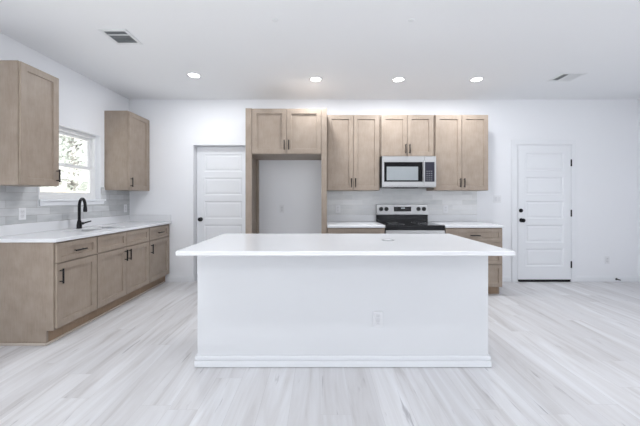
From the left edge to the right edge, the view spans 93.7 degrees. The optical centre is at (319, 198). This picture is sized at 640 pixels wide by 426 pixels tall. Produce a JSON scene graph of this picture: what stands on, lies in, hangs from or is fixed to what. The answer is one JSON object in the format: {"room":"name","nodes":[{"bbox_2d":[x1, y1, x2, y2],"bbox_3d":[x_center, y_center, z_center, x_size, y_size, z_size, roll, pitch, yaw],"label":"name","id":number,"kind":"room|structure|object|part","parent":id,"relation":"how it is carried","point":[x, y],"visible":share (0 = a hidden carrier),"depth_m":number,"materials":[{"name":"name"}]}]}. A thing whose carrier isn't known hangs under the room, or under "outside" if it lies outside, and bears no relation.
{"room":"kitchen","nodes":[
{"label":"kitchen","id":0,"kind":"room"},
{"bbox_2d":[40,190,87,192],"bbox_3d":[-9.069,0.678,11.000,0.162,1.930,9.000,0,0,0],"label":"fence","id":1,"kind":"object","parent":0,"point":[40,190],"visible":0.12,"depth_m":10.59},
{"bbox_2d":[0,33,128,198],"bbox_3d":[-2.949,-0.129,0.461,0.140,2.743,8.121,0,0,0],"label":"wall","id":2,"kind":"structure","parent":0,"point":[83,102],"depth_m":3.58,"materials":[{"name":"white paint"}]},
{"bbox_2d":[0,60,60,186],"bbox_3d":[-2.695,-0.650,2.741,0.368,1.060,0.384,0,0,0],"label":"upper cabinet","id":3,"kind":"object","parent":2,"relation":"attached to","point":[29,96],"visible":1,"depth_m":2.63,"materials":[{"name":"brown wood"}]},
{"bbox_3d":[-2.558,-0.650,2.742,0.020,1.048,0.372,0,0,0],"label":"door","id":4,"kind":"part","parent":3,"relation":"part of","materials":[{"name":"brown wood"}]},
{"bbox_3d":[-2.529,-0.225,2.903,0.037,0.128,0.014,0,0,0],"label":"bar pull","id":5,"kind":"part","parent":3,"relation":"part of","materials":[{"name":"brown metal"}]},
{"bbox_2d":[0,186,129,224],"bbox_3d":[-2.874,0.040,3.510,0.009,0.394,2.021,0,0,0],"label":"backsplash","id":6,"kind":"structure","parent":2,"relation":"attached to","point":[12,198],"depth_m":3.13,"materials":[{"name":"grey tile"}]},
{"bbox_2d":[18,208,25,219],"bbox_3d":[-2.866,0.143,2.888,0.008,0.116,0.072,0,0,0],"label":"wall outlet","id":7,"kind":"object","parent":6,"relation":"attached to","point":[21,211],"visible":1,"depth_m":2.88,"materials":[{"name":"white plastic"}]},
{"bbox_2d":[39,126,94,198],"bbox_3d":[-2.974,-0.409,3.505,0.080,0.825,0.860,0,0,0],"label":"window","id":8,"kind":"structure","parent":2,"relation":"in","point":[90,140],"depth_m":3.74,"materials":[{"name":"white plastic"}]},
{"bbox_3d":[-2.961,-0.224,3.505,0.028,0.372,0.778,0,0,0],"label":"sash","id":9,"kind":"part","parent":8,"relation":"part of","materials":[{"name":"white plastic"}]},
{"bbox_3d":[-2.992,-0.577,3.505,0.028,0.409,0.778,0,0,0],"label":"sash","id":10,"kind":"part","parent":8,"relation":"part of","materials":[{"name":"white plastic"}]},
{"bbox_2d":[39,199,105,205],"bbox_3d":[-2.896,0.036,3.530,0.094,0.069,0.940,0,0,0],"label":"window sill","id":11,"kind":"structure","parent":2,"relation":"attached to","point":[42,202],"depth_m":3.39,"materials":[{"name":"white paint"}]},
{"bbox_2d":[104,111,148,190],"bbox_3d":[-2.695,-0.650,4.263,0.368,1.060,0.517,0,0,0],"label":"upper cabinet","id":12,"kind":"object","parent":2,"relation":"attached to","point":[126,133],"visible":1,"depth_m":4.00,"materials":[{"name":"brown wood"}]},
{"bbox_3d":[-2.558,-0.650,4.237,0.020,1.048,0.452,0,0,0],"label":"door","id":13,"kind":"part","parent":12,"relation":"part of","materials":[{"name":"brown wood"}]},
{"bbox_2d":[76,220,81,228],"bbox_3d":[-2.752,0.289,3.430,0.055,0.095,0.055,0,0,0],"label":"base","id":14,"kind":"object","parent":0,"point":[79,223],"depth_m":3.41,"materials":[{"name":"black metal"}]},
{"bbox_2d":[0,281,163,345],"bbox_3d":[-2.595,1.232,3.497,0.569,0.022,1.928,0,0,0],"label":"trim","id":15,"kind":"structure","parent":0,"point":[121,304],"depth_m":2.77,"materials":[{"name":"brown wood"}]},
{"bbox_2d":[0,279,639,425],"bbox_3d":[0.953,1.293,0.611,8.264,0.100,8.421,0,0,0],"label":"floor","id":16,"kind":"structure","parent":0,"point":[561,353],"depth_m":2.07,"materials":[{"name":"white wood"}]},
{"bbox_2d":[0,236,96,342],"bbox_3d":[-2.543,0.806,2.788,0.669,0.874,0.474,0,0,0],"label":"base cabinet","id":17,"kind":"object","parent":16,"relation":"on","point":[48,290],"visible":0.95,"depth_m":2.55,"materials":[{"name":"brown wood"}]},
{"bbox_3d":[-2.227,0.665,2.591,0.037,0.128,0.014,0,0,0],"label":"bar pull","id":18,"kind":"part","parent":17,"relation":"part of","materials":[{"name":"black metal"}]},
{"bbox_3d":[-2.256,0.465,2.791,0.020,0.168,0.456,0,0,0],"label":"drawer","id":19,"kind":"part","parent":17,"relation":"part of","materials":[{"name":"brown wood"}]},
{"bbox_3d":[-2.256,0.832,2.791,0.020,0.550,0.456,0,0,0],"label":"door","id":20,"kind":"part","parent":17,"relation":"part of","materials":[{"name":"brown wood"}]},
{"bbox_2d":[89,227,148,319],"bbox_3d":[-2.543,0.806,3.487,0.669,0.874,0.920,0,0,0],"label":"base cabinet","id":21,"kind":"object","parent":16,"relation":"on","point":[122,257],"visible":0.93,"depth_m":3.40,"materials":[{"name":"brown wood"}]},
{"bbox_2d":[0,215,171,242],"bbox_3d":[-2.554,0.302,3.525,0.647,0.131,1.990,0,0,0],"label":"countertop","id":22,"kind":"structure","parent":21,"relation":"on","point":[62,230],"depth_m":3.21,"materials":[{"name":"white stone"}]},
{"bbox_2d":[76,197,90,228],"bbox_3d":[-2.708,0.160,3.424,0.124,0.355,0.316,0,0,-30],"label":"kitchen faucet","id":23,"kind":"object","parent":22,"relation":"on","point":[80,223],"visible":1,"depth_m":3.41,"materials":[{"name":"black metal"}]},
{"bbox_3d":[-2.677,0.116,3.377,0.213,0.267,0.029,0,0,35],"label":"spout","id":24,"kind":"part","parent":23,"relation":"part of","materials":[{"name":"black metal"}]},
{"bbox_3d":[-2.256,0.465,3.257,0.020,0.168,0.453,0,0,0],"label":"drawer","id":25,"kind":"part","parent":21,"relation":"part of","materials":[{"name":"brown wood"}]},
{"bbox_3d":[-2.256,0.832,3.257,0.020,0.550,0.453,0,0,0],"label":"door","id":26,"kind":"part","parent":21,"relation":"part of","materials":[{"name":"brown wood"}]},
{"bbox_3d":[-2.256,0.465,3.716,0.020,0.168,0.451,0,0,0],"label":"drawer","id":27,"kind":"part","parent":21,"relation":"part of","materials":[{"name":"brown wood"}]},
{"bbox_3d":[-2.256,0.832,3.716,0.020,0.550,0.451,0,0,0],"label":"door","id":28,"kind":"part","parent":21,"relation":"part of","materials":[{"name":"brown wood"}]},
{"bbox_2d":[143,224,168,291],"bbox_3d":[-2.543,0.806,4.234,0.669,0.874,0.570,0,0,0],"label":"base cabinet","id":29,"kind":"object","parent":16,"relation":"on","point":[158,235],"visible":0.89,"depth_m":4.20,"materials":[{"name":"brown wood"}]},
{"bbox_3d":[-2.256,0.465,4.207,0.020,0.168,0.503,0,0,0],"label":"drawer","id":30,"kind":"part","parent":29,"relation":"part of","materials":[{"name":"brown wood"}]},
{"bbox_3d":[-2.256,0.832,4.207,0.020,0.550,0.503,0,0,0],"label":"door","id":31,"kind":"part","parent":29,"relation":"part of","materials":[{"name":"brown wood"}]},
{"bbox_2d":[245,108,326,233],"bbox_3d":[-0.439,0.032,4.189,1.058,2.423,0.662,0,0,0],"label":"tall cabinet","id":32,"kind":"object","parent":16,"relation":"on","point":[270,134],"visible":0.76,"depth_m":3.90,"materials":[{"name":"brown wood"}]},
{"bbox_3d":[-0.958,0.032,4.218,0.020,2.423,0.604,0,0,0],"label":"panel","id":33,"kind":"part","parent":32,"relation":"part of","materials":[{"name":"brown wood"}]},
{"bbox_3d":[-0.659,-0.880,3.905,0.446,0.575,0.020,0,0,0],"label":"door","id":34,"kind":"part","parent":32,"relation":"part of","materials":[{"name":"brown wood"}]},
{"bbox_3d":[-0.209,-0.880,3.905,0.442,0.575,0.020,0,0,0],"label":"door","id":35,"kind":"part","parent":32,"relation":"part of","materials":[{"name":"brown wood"}]},
{"bbox_2d":[194,256,491,366],"bbox_3d":[0.169,0.806,2.554,2.188,0.874,0.697,0,0,0],"label":"kitchen island","id":36,"kind":"object","parent":16,"relation":"on","point":[254,311],"visible":0.96,"depth_m":2.22,"materials":[{"name":"white paint"}]},
{"bbox_3d":[0.169,1.198,2.554,2.188,0.082,0.697,0,0,0],"label":"moulding","id":37,"kind":"part","parent":36,"relation":"part of","materials":[{"name":"white paint"}]},
{"bbox_2d":[176,234,514,255],"bbox_3d":[0.164,0.352,2.430,2.196,0.031,0.990,0,0,0],"label":"island countertop","id":38,"kind":"structure","parent":36,"relation":"on","point":[224,244],"depth_m":2.13,"materials":[{"name":"white stone"}]},
{"bbox_2d":[373,311,382,326],"bbox_3d":[0.428,0.889,2.218,0.072,0.116,0.008,0,0,0],"label":"wall outlet","id":39,"kind":"object","parent":36,"relation":"attached to","point":[377,315],"visible":1,"depth_m":2.22,"materials":[{"name":"white plastic"}]},
{"bbox_2d":[327,228,384,233],"bbox_3d":[0.465,0.806,4.166,0.741,0.874,0.707,0,0,0],"label":"base cabinet","id":40,"kind":"object","parent":16,"relation":"on","point":[329,230],"visible":0.02,"depth_m":3.85,"materials":[{"name":"brown wood"}]},
{"bbox_2d":[327,215,384,227],"bbox_3d":[0.465,0.302,4.171,0.741,0.131,0.680,0,0,0],"label":"countertop","id":41,"kind":"structure","parent":40,"relation":"on","point":[333,221],"depth_m":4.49,"materials":[{"name":"white stone"}]},
{"bbox_2d":[376,204,444,233],"bbox_3d":[1.218,0.660,4.139,0.759,1.166,0.739,0,0,0],"label":"electric range","id":42,"kind":"object","parent":16,"relation":"on","point":[396,218],"visible":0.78,"depth_m":4.43,"materials":[{"name":"black metal"}]},
{"bbox_2d":[378,222,444,226],"bbox_3d":[1.218,0.347,4.138,0.759,0.023,0.613,0,0,0],"label":"cooktop","id":43,"kind":"object","parent":42,"relation":"in","point":[387,224],"depth_m":3.95,"materials":[{"name":"black glass"}]},
{"bbox_3d":[1.218,0.700,3.845,0.755,0.597,0.040,0,0,0],"label":"oven door","id":44,"kind":"part","parent":42,"relation":"part of","materials":[{"name":"silver metal"}]},
{"bbox_2d":[445,228,501,293],"bbox_3d":[1.977,0.806,4.166,0.746,0.874,0.707,0,0,0],"label":"base cabinet","id":45,"kind":"object","parent":16,"relation":"on","point":[492,236],"visible":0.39,"depth_m":3.85,"materials":[{"name":"brown wood"}]},
{"bbox_2d":[428,215,503,227],"bbox_3d":[1.978,0.302,4.171,0.752,0.131,0.680,0,0,0],"label":"countertop","id":46,"kind":"structure","parent":45,"relation":"on","point":[450,221],"depth_m":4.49,"materials":[{"name":"white stone"}]},
{"bbox_3d":[1.977,0.465,3.860,0.726,0.168,0.020,0,0,0],"label":"drawer","id":47,"kind":"part","parent":45,"relation":"part of","materials":[{"name":"brown wood"}]},
{"bbox_3d":[1.977,0.696,3.860,0.726,0.278,0.020,0,0,0],"label":"drawer","id":48,"kind":"part","parent":45,"relation":"part of","materials":[{"name":"brown wood"}]},
{"bbox_3d":[1.977,0.985,3.860,0.726,0.284,0.020,0,0,0],"label":"drawer","id":49,"kind":"part","parent":45,"relation":"part of","materials":[{"name":"brown wood"}]},
{"bbox_2d":[0,0,639,98],"bbox_3d":[0.953,-1.550,0.611,7.944,0.100,8.421,0,0,0],"label":"ceiling","id":50,"kind":"structure","parent":0,"point":[357,48],"depth_m":2.91,"materials":[{"name":"white paint"}]},
{"bbox_2d":[98,29,142,44],"bbox_3d":[-1.838,-1.494,2.775,0.250,0.012,0.260,0,0,0],"label":"ceiling vent","id":51,"kind":"object","parent":50,"relation":"in","point":[118,36],"visible":1,"depth_m":2.77,"materials":[{"name":"white metal"}]},
{"bbox_2d":[186,72,201,77],"bbox_3d":[-1.525,-1.496,3.630,0.170,0.008,0.170,0,0,0],"label":"recessed light","id":52,"kind":"object","parent":50,"relation":"in","point":[190,74],"visible":1,"depth_m":3.63,"materials":[{"name":"white plastic"}]},
{"bbox_2d":[309,76,322,81],"bbox_3d":[-0.052,-1.496,3.755,0.170,0.008,0.170,0,0,0],"label":"recessed light","id":53,"kind":"object","parent":50,"relation":"in","point":[315,78],"visible":1,"depth_m":3.75,"materials":[{"name":"white plastic"}]},
{"bbox_2d":[392,77,405,81],"bbox_3d":[0.984,-1.496,3.760,0.170,0.008,0.170,0,0,0],"label":"recessed light","id":54,"kind":"object","parent":50,"relation":"in","point":[396,79],"visible":1,"depth_m":3.75,"materials":[{"name":"white plastic"}]},
{"bbox_2d":[469,76,483,81],"bbox_3d":[1.960,-1.496,3.755,0.170,0.008,0.170,0,0,0],"label":"recessed light","id":55,"kind":"object","parent":50,"relation":"in","point":[479,78],"visible":1,"depth_m":3.75,"materials":[{"name":"white plastic"}]},
{"bbox_2d":[547,73,586,81],"bbox_3d":[3.035,-1.494,3.690,0.290,0.012,0.250,0,0,0],"label":"ceiling vent","id":56,"kind":"object","parent":50,"relation":"in","point":[564,77],"visible":1,"depth_m":3.68,"materials":[{"name":"white metal"}]},
{"bbox_2d":[129,99,637,280],"bbox_3d":[0.953,-0.129,4.646,7.944,2.743,0.250,0,0,0],"label":"wall","id":57,"kind":"structure","parent":0,"point":[605,131],"depth_m":4.52,"materials":[{"name":"white paint"}]},
{"bbox_2d":[197,147,244,278],"bbox_3d":[-1.497,0.211,4.623,0.812,2.039,0.112,0,0,0],"label":"door","id":58,"kind":"structure","parent":57,"relation":"in","point":[220,170],"depth_m":4.64,"materials":[{"name":"white paint"}]},
{"bbox_2d":[279,205,283,212],"bbox_3d":[-0.575,0.150,4.517,0.072,0.116,0.008,0,0,0],"label":"wall outlet","id":59,"kind":"object","parent":57,"relation":"attached to","point":[281,207],"visible":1,"depth_m":4.51,"materials":[{"name":"white plastic"}]},
{"bbox_2d":[327,115,379,190],"bbox_3d":[0.466,-0.650,4.337,0.743,1.060,0.368,0,0,0],"label":"upper cabinet","id":60,"kind":"object","parent":57,"relation":"attached to","point":[353,141],"visible":0.91,"depth_m":4.20,"materials":[{"name":"brown wood"}]},
{"bbox_3d":[0.286,-0.650,4.200,0.354,1.048,0.020,0,0,0],"label":"door","id":61,"kind":"part","parent":60,"relation":"part of","materials":[{"name":"brown wood"}]},
{"bbox_3d":[0.645,-0.650,4.200,0.353,1.048,0.020,0,0,0],"label":"door","id":62,"kind":"part","parent":60,"relation":"part of","materials":[{"name":"brown wood"}]},
{"bbox_2d":[165,276,637,281],"bbox_3d":[1.222,1.202,4.514,7.125,0.082,0.014,0,0,0],"label":"baseboard","id":63,"kind":"structure","parent":57,"relation":"attached to","point":[167,278],"depth_m":4.51,"materials":[{"name":"white paint"}]},
{"bbox_2d":[327,188,476,214],"bbox_3d":[1.227,0.068,4.516,2.270,0.550,0.009,0,0,0],"label":"backsplash","id":64,"kind":"structure","parent":57,"relation":"attached to","point":[350,202],"depth_m":4.51,"materials":[{"name":"grey tile"}]},
{"bbox_2d":[443,205,447,212],"bbox_3d":[1.888,0.150,4.508,0.072,0.116,0.008,0,0,0],"label":"wall outlet","id":65,"kind":"object","parent":64,"relation":"attached to","point":[445,207],"visible":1,"depth_m":4.51,"materials":[{"name":"white plastic"}]},
{"bbox_2d":[380,115,433,156],"bbox_3d":[1.218,-0.887,4.337,0.757,0.585,0.368,0,0,0],"label":"upper cabinet","id":66,"kind":"object","parent":57,"relation":"attached to","point":[400,135],"visible":0.84,"depth_m":4.20,"materials":[{"name":"brown wood"}]},
{"bbox_3d":[1.037,-0.887,4.200,0.360,0.573,0.020,0,0,0],"label":"door","id":67,"kind":"part","parent":66,"relation":"part of","materials":[{"name":"brown wood"}]},
{"bbox_3d":[1.403,-0.887,4.200,0.359,0.573,0.020,0,0,0],"label":"door","id":68,"kind":"part","parent":66,"relation":"part of","materials":[{"name":"brown wood"}]},
{"bbox_2d":[380,156,435,188],"bbox_3d":[1.219,-0.370,4.298,0.754,0.442,0.426,0,0,0],"label":"microwave","id":69,"kind":"object","parent":57,"relation":"attached to","point":[396,172],"visible":0.95,"depth_m":4.13,"materials":[{"name":"silver metal"}]},
{"bbox_3d":[1.145,-0.383,4.139,0.582,0.408,0.029,0,0,0],"label":"door","id":70,"kind":"part","parent":69,"relation":"part of","materials":[{"name":"silver metal"}]},
{"bbox_3d":[1.518,-0.383,4.139,0.157,0.408,0.029,0,0,0],"label":"control panel","id":71,"kind":"part","parent":69,"relation":"part of","materials":[{"name":"silver metal"}]},
{"bbox_2d":[426,115,487,190],"bbox_3d":[1.981,-0.650,4.337,0.762,1.060,0.368,0,0,0],"label":"upper cabinet","id":72,"kind":"object","parent":57,"relation":"attached to","point":[460,141],"visible":0.98,"depth_m":4.20,"materials":[{"name":"brown wood"}]},
{"bbox_3d":[1.798,-0.650,4.200,0.362,1.048,0.020,0,0,0],"label":"door","id":73,"kind":"part","parent":72,"relation":"part of","materials":[{"name":"brown wood"}]},
{"bbox_3d":[2.167,-0.650,4.200,0.364,1.048,0.020,0,0,0],"label":"door","id":74,"kind":"part","parent":72,"relation":"part of","materials":[{"name":"brown wood"}]},
{"bbox_2d":[494,195,500,202],"bbox_3d":[2.672,0.000,4.516,0.118,0.116,0.010,0,0,0],"label":"light switch","id":75,"kind":"object","parent":57,"relation":"attached to","point":[497,198],"visible":1,"depth_m":4.51,"materials":[{"name":"white plastic"}]},
{"bbox_2d":[512,140,575,281],"bbox_3d":[3.365,0.178,4.512,0.960,2.130,0.018,0,0,0],"label":"door frame","id":76,"kind":"structure","parent":57,"relation":"attached to","point":[515,143],"depth_m":4.50,"materials":[{"name":"white paint"}]},
{"bbox_2d":[518,146,571,281],"bbox_3d":[3.375,0.218,4.485,0.804,2.041,0.112,0,0,0],"label":"door","id":77,"kind":"structure","parent":57,"relation":"in","point":[544,172],"depth_m":4.50,"materials":[{"name":"white paint"}]},
{"bbox_2d":[605,256,609,263],"bbox_3d":[4.325,0.918,4.517,0.072,0.116,0.008,0,0,0],"label":"wall outlet","id":78,"kind":"object","parent":57,"relation":"attached to","point":[607,258],"visible":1,"depth_m":4.51,"materials":[{"name":"white plastic"}]},
{"bbox_2d":[638,99,639,276],"bbox_3d":[4.855,-0.129,0.461,0.140,2.743,8.121,0,0,0],"label":"wall","id":79,"kind":"structure","parent":0,"point":[638,99],"depth_m":4.49,"materials":[{"name":"white paint"}]},
{"label":"outside","id":80,"kind":"structure","parent":0,"visible":0},
{"bbox_3d":[-21.615,1.693,20.000,36.771,0.100,52.000,0,0,0],"label":"yard","id":81,"kind":"structure","parent":80,"visible":0},
{"bbox_2d":[40,135,87,191],"bbox_3d":[-13.297,-2.374,15.995,6.984,8.068,6.287,0,0,0],"label":"leafy tree","id":82,"kind":"object","parent":81,"relation":"on","point":[72,181],"visible":0.22,"depth_m":15.52,"materials":[{"name":"grey plant"}]}
]}

